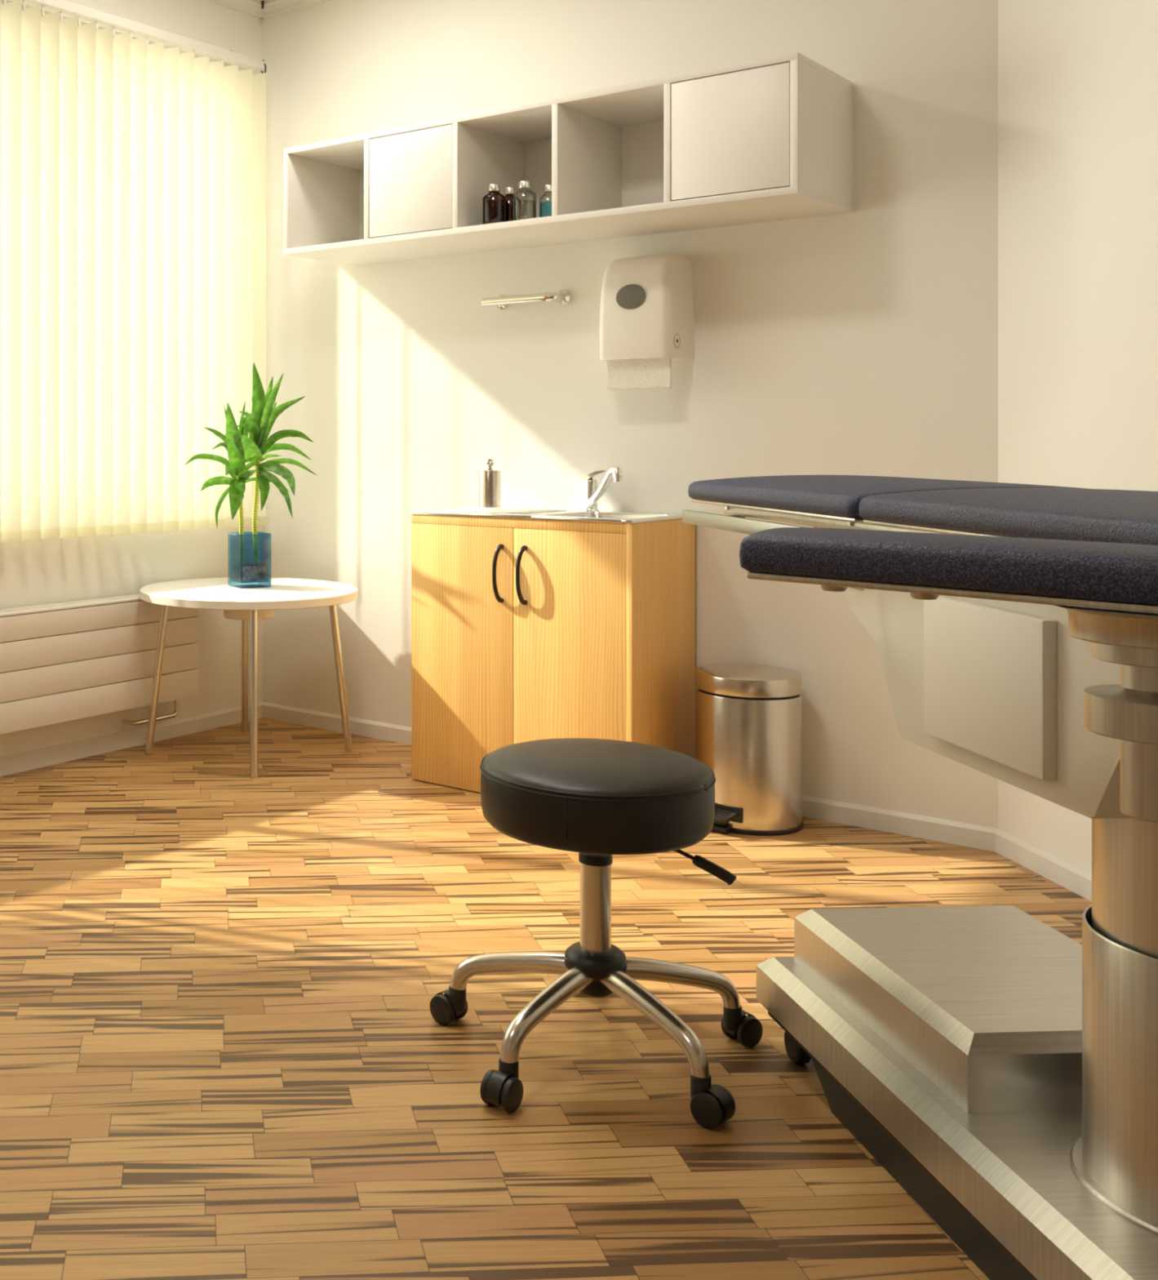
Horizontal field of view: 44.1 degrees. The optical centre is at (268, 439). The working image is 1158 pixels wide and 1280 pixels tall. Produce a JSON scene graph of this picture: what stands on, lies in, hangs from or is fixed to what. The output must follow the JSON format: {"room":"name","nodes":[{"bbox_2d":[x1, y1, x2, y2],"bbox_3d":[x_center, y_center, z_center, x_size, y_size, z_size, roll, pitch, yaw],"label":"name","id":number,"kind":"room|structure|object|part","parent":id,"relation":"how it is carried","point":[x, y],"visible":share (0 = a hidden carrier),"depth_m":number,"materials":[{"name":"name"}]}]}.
{"room":"examination room","nodes":[
{"label":"examination room","id":0,"kind":"room"},
{"bbox_2d":[0,0,262,757],"bbox_3d":[-2.089,-0.302,3.187,0.200,2.765,6.354,0,0,42],"label":"wall","id":1,"kind":"structure","parent":0,"point":[44,571],"depth_m":4.91,"materials":[{"name":"paint"}]},
{"bbox_2d":[0,593,198,734],"bbox_3d":[-1.059,0.771,4.106,0.104,0.452,2.298,0,0,42],"label":"radiator","id":2,"kind":"object","parent":1,"relation":"attached to","point":[60,662],"visible":0.88,"depth_m":4.55,"materials":[{"name":"metal"}]},
{"bbox_2d":[0,593,142,617],"bbox_3d":[-1.055,0.551,4.102,0.093,0.013,2.298,0,0,42],"label":"grille","id":3,"kind":"object","parent":2,"relation":"attached to","point":[87,606],"depth_m":4.53,"materials":[{"name":"metal"}]},
{"bbox_3d":[-1.024,0.593,4.075,0.012,0.082,2.298,0,0,42],"label":"panel","id":4,"kind":"part","parent":2,"relation":"part of","materials":[{"name":"metal"}]},
{"bbox_3d":[-1.024,0.683,4.075,0.012,0.091,2.298,0,0,42],"label":"panel","id":5,"kind":"part","parent":2,"relation":"part of","materials":[{"name":"metal"}]},
{"bbox_3d":[-1.024,0.777,4.075,0.012,0.091,2.298,0,0,42],"label":"panel","id":6,"kind":"part","parent":2,"relation":"part of","materials":[{"name":"metal"}]},
{"bbox_3d":[-1.024,0.873,4.075,0.012,0.096,2.298,0,0,42],"label":"panel","id":7,"kind":"part","parent":2,"relation":"part of","materials":[{"name":"metal"}]},
{"bbox_2d":[0,702,262,776],"bbox_3d":[-2.077,1.051,3.042,0.012,0.058,6.154,0,0,42],"label":"baseboard","id":8,"kind":"structure","parent":1,"relation":"attached to","point":[30,760],"depth_m":4.75,"materials":[{"name":"paint"}]},
{"bbox_2d":[0,0,266,544],"bbox_3d":[-1.036,-0.560,4.108,0.136,1.769,3.032,0,0,42],"label":"vertical blind","id":9,"kind":"object","parent":1,"relation":"attached to","point":[133,171],"visible":0.97,"depth_m":4.65,"materials":[{"name":"fabric"}]},
{"bbox_2d":[207,0,263,18],"bbox_3d":[-2.066,-1.660,3.032,0.042,0.050,6.154,0,0,42],"label":"trim","id":10,"kind":"structure","parent":1,"relation":"attached to","point":[252,7],"depth_m":5.23,"materials":[{"name":"paint"}]},
{"bbox_2d":[0,717,1092,1279],"bbox_3d":[0.108,1.155,1.081,6.283,0.150,6.554,0,0,42],"label":"floor","id":11,"kind":"structure","parent":0,"point":[224,1055],"depth_m":2.48,"materials":[{"name":"brown wood"}]},
{"bbox_2d":[139,577,358,778],"bbox_3d":[-0.068,0.796,4.716,0.748,0.568,0.748,0,0,42],"label":"side table","id":12,"kind":"object","parent":11,"relation":"on","point":[249,606],"visible":0.98,"depth_m":4.64,"materials":[{"name":"wood"}]},
{"bbox_3d":[-0.382,0.809,4.702,0.086,0.536,0.026,0,0,-2],"label":"leg","id":13,"kind":"part","parent":12,"relation":"part of","materials":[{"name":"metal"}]},
{"bbox_3d":[-0.087,0.809,5.030,0.026,0.536,0.086,0,0,-4],"label":"leg","id":14,"kind":"part","parent":12,"relation":"part of","materials":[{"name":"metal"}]},
{"bbox_2d":[228,531,271,588],"bbox_3d":[-0.067,0.419,4.771,0.116,0.186,0.116,0,0,-25],"label":"glass vase","id":15,"kind":"object","parent":12,"relation":"on","point":[264,538],"visible":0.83,"depth_m":4.76,"materials":[{"name":"glass"}]},
{"bbox_2d":[184,400,288,564],"bbox_3d":[-0.135,0.170,4.684,0.303,0.612,0.368,0,0,23],"label":"dracaena","id":16,"kind":"object","parent":15,"relation":"in","point":[236,466],"visible":0.95,"depth_m":4.72,"materials":[{"name":"green plant"}]},
{"bbox_2d":[241,561,267,582],"bbox_3d":[-0.066,0.461,4.772,0.104,0.070,0.104,0,0,-26],"label":"pebbles","id":17,"kind":"object","parent":15,"relation":"in","point":[250,571],"visible":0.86,"depth_m":4.74,"materials":[{"name":"grey stone"}]},
{"bbox_2d":[225,362,317,564],"bbox_3d":[0.015,0.104,4.677,0.280,0.744,0.390,0,0,6],"label":"dracaena","id":18,"kind":"object","parent":15,"relation":"in","point":[264,414],"visible":0.98,"depth_m":4.75,"materials":[{"name":"green plant"}]},
{"bbox_3d":[-0.048,0.809,4.402,0.026,0.536,0.086,0,0,-4],"label":"leg","id":19,"kind":"part","parent":12,"relation":"part of","materials":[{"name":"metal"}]},
{"bbox_3d":[0.247,0.809,4.731,0.086,0.536,0.026,0,0,-2],"label":"leg","id":20,"kind":"part","parent":12,"relation":"part of","materials":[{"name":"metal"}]},
{"bbox_2d":[411,514,695,792],"bbox_3d":[0.857,0.658,4.228,0.759,0.843,0.443,0,0,42],"label":"base cabinet","id":21,"kind":"object","parent":11,"relation":"on","point":[523,630],"visible":0.92,"depth_m":4.06,"materials":[{"name":"brown wood"}]},
{"bbox_3d":[0.597,0.671,4.227,0.373,0.810,0.018,0,0,42],"label":"door","id":22,"kind":"part","parent":21,"relation":"part of","materials":[{"name":"brown wood"}]},
{"bbox_3d":[0.687,0.403,4.110,0.041,0.177,0.017,0,0,-40],"label":"handle","id":23,"kind":"part","parent":21,"relation":"part of","materials":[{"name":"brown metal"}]},
{"bbox_3d":[0.734,0.251,4.104,0.741,0.028,0.018,0,0,42],"label":"rail","id":24,"kind":"part","parent":21,"relation":"part of","materials":[{"name":"brown wood"}]},
{"bbox_3d":[0.748,0.403,4.056,0.041,0.177,0.017,0,0,-40],"label":"handle","id":25,"kind":"part","parent":21,"relation":"part of","materials":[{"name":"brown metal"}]},
{"bbox_2d":[410,506,682,524],"bbox_3d":[0.872,0.301,4.245,0.763,0.157,0.420,0,0,42],"label":"countertop","id":26,"kind":"structure","parent":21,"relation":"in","point":[541,513],"depth_m":4.20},
{"bbox_2d":[479,458,501,507],"bbox_3d":[0.729,0.145,4.519,0.073,0.161,0.073,0,0,42],"label":"soap dispenser","id":27,"kind":"object","parent":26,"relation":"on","point":[490,479],"visible":0.95,"depth_m":4.49,"materials":[{"name":"silver metal"}]},
{"bbox_2d":[582,466,622,511],"bbox_3d":[1.047,0.154,4.268,0.057,0.144,0.194,0,0,-23],"label":"tap","id":28,"kind":"object","parent":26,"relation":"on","point":[593,493],"visible":1,"depth_m":4.30,"materials":[{"name":"silver metal"}]},
{"bbox_3d":[1.031,0.115,4.322,0.072,0.035,0.032,0,0,42],"label":"lever","id":29,"kind":"part","parent":28,"relation":"part of","materials":[{"name":"silver metal"}]},
{"bbox_2d":[549,511,667,518],"bbox_3d":[1.014,0.303,4.098,0.287,0.153,0.295,0,0,42],"label":"basin","id":30,"kind":"object","parent":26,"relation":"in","point":[580,514],"depth_m":4.22,"materials":[{"name":"metal"}]},
{"bbox_3d":[0.874,0.671,3.979,0.365,0.810,0.018,0,0,42],"label":"door","id":31,"kind":"part","parent":21,"relation":"part of","materials":[{"name":"brown wood"}]},
{"bbox_3d":[1.146,0.658,3.995,0.018,0.843,0.405,0,0,42],"label":"panel","id":32,"kind":"part","parent":21,"relation":"part of","materials":[{"name":"brown wood"}]},
{"bbox_2d":[429,737,763,1128],"bbox_3d":[0.559,0.816,2.401,0.587,0.528,0.574,0,0,42],"label":"stool","id":33,"kind":"object","parent":11,"relation":"on","point":[598,799],"visible":1,"depth_m":2.30,"materials":[{"name":"black leather"}]},
{"bbox_3d":[0.443,0.965,2.478,0.243,0.107,0.039,0,0,27],"label":"leg","id":34,"kind":"part","parent":33,"relation":"part of","materials":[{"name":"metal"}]},
{"bbox_3d":[0.470,0.965,2.306,0.243,0.107,0.039,0,0,-45],"label":"leg","id":35,"kind":"part","parent":33,"relation":"part of","materials":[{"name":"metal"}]},
{"bbox_3d":[0.575,0.615,2.410,0.400,0.126,0.400,0,0,42],"label":"seat","id":36,"kind":"part","parent":33,"relation":"part of","materials":[{"name":"black leather"}]},
{"bbox_3d":[0.638,0.965,2.276,0.039,0.107,0.243,0,0,-25],"label":"leg","id":37,"kind":"part","parent":33,"relation":"part of","materials":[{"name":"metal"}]},
{"bbox_3d":[0.722,0.965,2.430,0.243,0.107,0.039,0,0,-7],"label":"leg","id":38,"kind":"part","parent":33,"relation":"part of","materials":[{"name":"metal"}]},
{"bbox_3d":[0.669,0.707,2.372,0.141,0.032,0.008,0,0,24],"label":"height lever","id":39,"kind":"part","parent":33,"relation":"part of","materials":[{"name":"black plastic"}]},
{"bbox_2d":[696,663,804,835],"bbox_3d":[1.339,0.864,3.858,0.292,0.433,0.346,0,0,42],"label":"pedal bin","id":40,"kind":"object","parent":11,"relation":"on","point":[749,716],"visible":0.88,"depth_m":3.75,"materials":[{"name":"silver metal"}]},
{"bbox_3d":[1.252,1.029,3.789,0.120,0.042,0.014,0,0,42],"label":"pedal frame","id":41,"kind":"part","parent":40,"relation":"part of","materials":[{"name":"black plastic"}]},
{"bbox_3d":[1.357,0.676,3.878,0.284,0.058,0.284,0,0,42],"label":"lid","id":42,"kind":"part","parent":40,"relation":"part of","materials":[{"name":"silver metal"}]},
{"bbox_2d":[682,475,1157,1279],"bbox_3d":[0.970,0.575,1.833,0.968,1.010,1.984,0,0,-3],"label":"table","id":43,"kind":"object","parent":11,"relation":"on","point":[1001,1066],"visible":1,"depth_m":1.75,"materials":[{"name":"metal"}]},
{"bbox_3d":[0.884,0.153,2.405,0.093,0.026,0.637,0,0,-3],"label":"rail","id":44,"kind":"part","parent":43,"relation":"part of","materials":[{"name":"metal"}]},
{"bbox_3d":[1.152,0.183,1.850,0.440,0.110,1.670,0,0,-3],"label":"frame","id":45,"kind":"part","parent":43,"relation":"part of","materials":[{"name":"metal"}]},
{"bbox_3d":[1.161,0.957,1.662,0.498,0.083,1.593,0,0,-3],"label":"plate","id":46,"kind":"part","parent":43,"relation":"part of","materials":[{"name":"metal"}]},
{"bbox_3d":[0.822,0.252,1.270,0.180,0.194,0.180,0,0,-3],"label":"arm post","id":47,"kind":"part","parent":43,"relation":"part of","materials":[{"name":"metal"}]},
{"bbox_2d":[262,0,998,828],"bbox_3d":[1.048,-0.302,4.507,2.706,2.765,0.200,0,0,42],"label":"wall","id":48,"kind":"structure","parent":0,"point":[864,341],"depth_m":4.22,"materials":[{"name":"paint"}]},
{"bbox_2d":[262,0,329,18],"bbox_3d":[0.930,-1.660,4.450,2.606,0.050,0.042,0,0,42],"label":"trim","id":49,"kind":"structure","parent":48,"relation":"attached to","point":[271,7],"depth_m":5.23,"materials":[{"name":"paint"}]},
{"bbox_2d":[481,289,570,309],"bbox_3d":[0.843,-0.460,4.501,0.287,0.050,0.082,0,0,42],"label":"towel rail","id":50,"kind":"object","parent":48,"relation":"attached to","point":[562,297],"visible":1,"depth_m":4.45,"materials":[{"name":"silver metal"}]},
{"bbox_2d":[283,52,853,266],"bbox_3d":[0.844,-0.818,4.281,1.767,0.365,0.408,0,0,42],"label":"wall shelf","id":51,"kind":"object","parent":48,"relation":"attached to","point":[769,139],"visible":1,"depth_m":4.14,"materials":[{"name":"white laminate"}]},
{"bbox_3d":[0.194,-0.818,4.864,0.020,0.326,0.408,0,0,42],"label":"panel","id":52,"kind":"part","parent":51,"relation":"part of","materials":[{"name":"white laminate"}]},
{"bbox_3d":[0.454,-0.818,4.370,0.324,0.320,0.017,0,0,42],"label":"door","id":53,"kind":"part","parent":51,"relation":"part of","materials":[{"name":"white laminate"}]},
{"bbox_2d":[482,184,506,224],"bbox_3d":[0.698,-0.720,4.238,0.072,0.130,0.072,0,0,42],"label":"bottle","id":54,"kind":"object","parent":51,"relation":"on","point":[494,203],"visible":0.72,"depth_m":4.21,"materials":[{"name":"orange glass"}]},
{"bbox_3d":[0.974,-0.818,4.426,1.728,0.326,0.006,0,0,42],"label":"panel","id":55,"kind":"part","parent":51,"relation":"part of","materials":[{"name":"white laminate"}]},
{"bbox_2d":[504,186,520,221],"bbox_3d":[0.756,-0.720,4.293,0.066,0.131,0.066,0,0,42],"label":"bottle","id":56,"kind":"object","parent":51,"relation":"on","point":[509,192],"visible":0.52,"depth_m":4.26,"materials":[{"name":"orange glass"}]},
{"bbox_2d":[513,181,536,220],"bbox_3d":[0.784,-0.721,4.200,0.070,0.133,0.070,0,0,42],"label":"bottle","id":57,"kind":"object","parent":51,"relation":"on","point":[522,184],"visible":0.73,"depth_m":4.21,"materials":[{"name":"clear glass"}]},
{"bbox_2d":[538,184,551,217],"bbox_3d":[0.861,-0.716,4.205,0.062,0.123,0.062,0,0,42],"label":"bottle","id":58,"kind":"object","parent":51,"relation":"on","point":[545,207],"visible":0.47,"depth_m":4.19,"materials":[{"name":"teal glass"}]},
{"bbox_3d":[0.861,-0.707,4.205,0.062,0.105,0.062,0,0,42],"label":"glass","id":59,"kind":"part","parent":58,"relation":"part of","materials":[{"name":"clear glass"}]},
{"bbox_3d":[0.844,-0.990,4.281,1.767,0.020,0.408,0,0,42],"label":"panel","id":60,"kind":"part","parent":51,"relation":"part of","materials":[{"name":"white laminate"}]},
{"bbox_3d":[0.844,-0.645,4.281,1.767,0.020,0.408,0,0,42],"label":"panel","id":61,"kind":"part","parent":51,"relation":"part of","materials":[{"name":"white laminate"}]},
{"bbox_3d":[1.234,-0.818,3.669,0.326,0.320,0.017,0,0,42],"label":"door","id":62,"kind":"part","parent":51,"relation":"part of","materials":[{"name":"white laminate"}]},
{"bbox_3d":[1.494,-0.818,3.697,0.020,0.326,0.408,0,0,42],"label":"panel","id":63,"kind":"part","parent":51,"relation":"part of","materials":[{"name":"white laminate"}]},
{"bbox_2d":[262,702,998,851],"bbox_3d":[0.940,1.051,4.461,2.606,0.058,0.012,0,0,42],"label":"baseboard","id":64,"kind":"structure","parent":48,"relation":"attached to","point":[983,837],"depth_m":3.84,"materials":[{"name":"paint"}]},
{"bbox_2d":[600,253,694,390],"bbox_3d":[1.144,-0.355,4.176,0.247,0.410,0.163,0,0,42],"label":"dispenser","id":65,"kind":"object","parent":48,"relation":"attached to","point":[647,321],"visible":1,"depth_m":4.12,"materials":[{"name":"white plastic"}]},
{"bbox_2d":[606,357,671,390],"bbox_3d":[1.119,-0.202,4.151,0.212,0.103,0.008,0,0,42],"label":"paper towel","id":66,"kind":"object","parent":65,"relation":"hanging from","point":[639,373],"depth_m":4.15,"materials":[{"name":"white paper"}]},
{"bbox_3d":[1.213,-0.292,4.073,0.002,0.042,0.042,0,0,42],"label":"lock plate","id":67,"kind":"part","parent":65,"relation":"part of","materials":[{"name":"white plastic"}]},
{"bbox_2d":[998,0,1157,874],"bbox_3d":[2.138,-0.302,1.287,0.198,2.765,4.634,0,0,-3],"label":"wall","id":68,"kind":"structure","parent":0,"point":[1078,79],"depth_m":3.29,"materials":[{"name":"paint"}]},
{"bbox_2d":[995,829,1092,901],"bbox_3d":[2.033,1.051,1.281,0.012,0.058,4.634,0,0,-3],"label":"baseboard","id":69,"kind":"structure","parent":68,"relation":"attached to","point":[1059,871],"depth_m":3.38,"materials":[{"name":"paint"}]}
]}

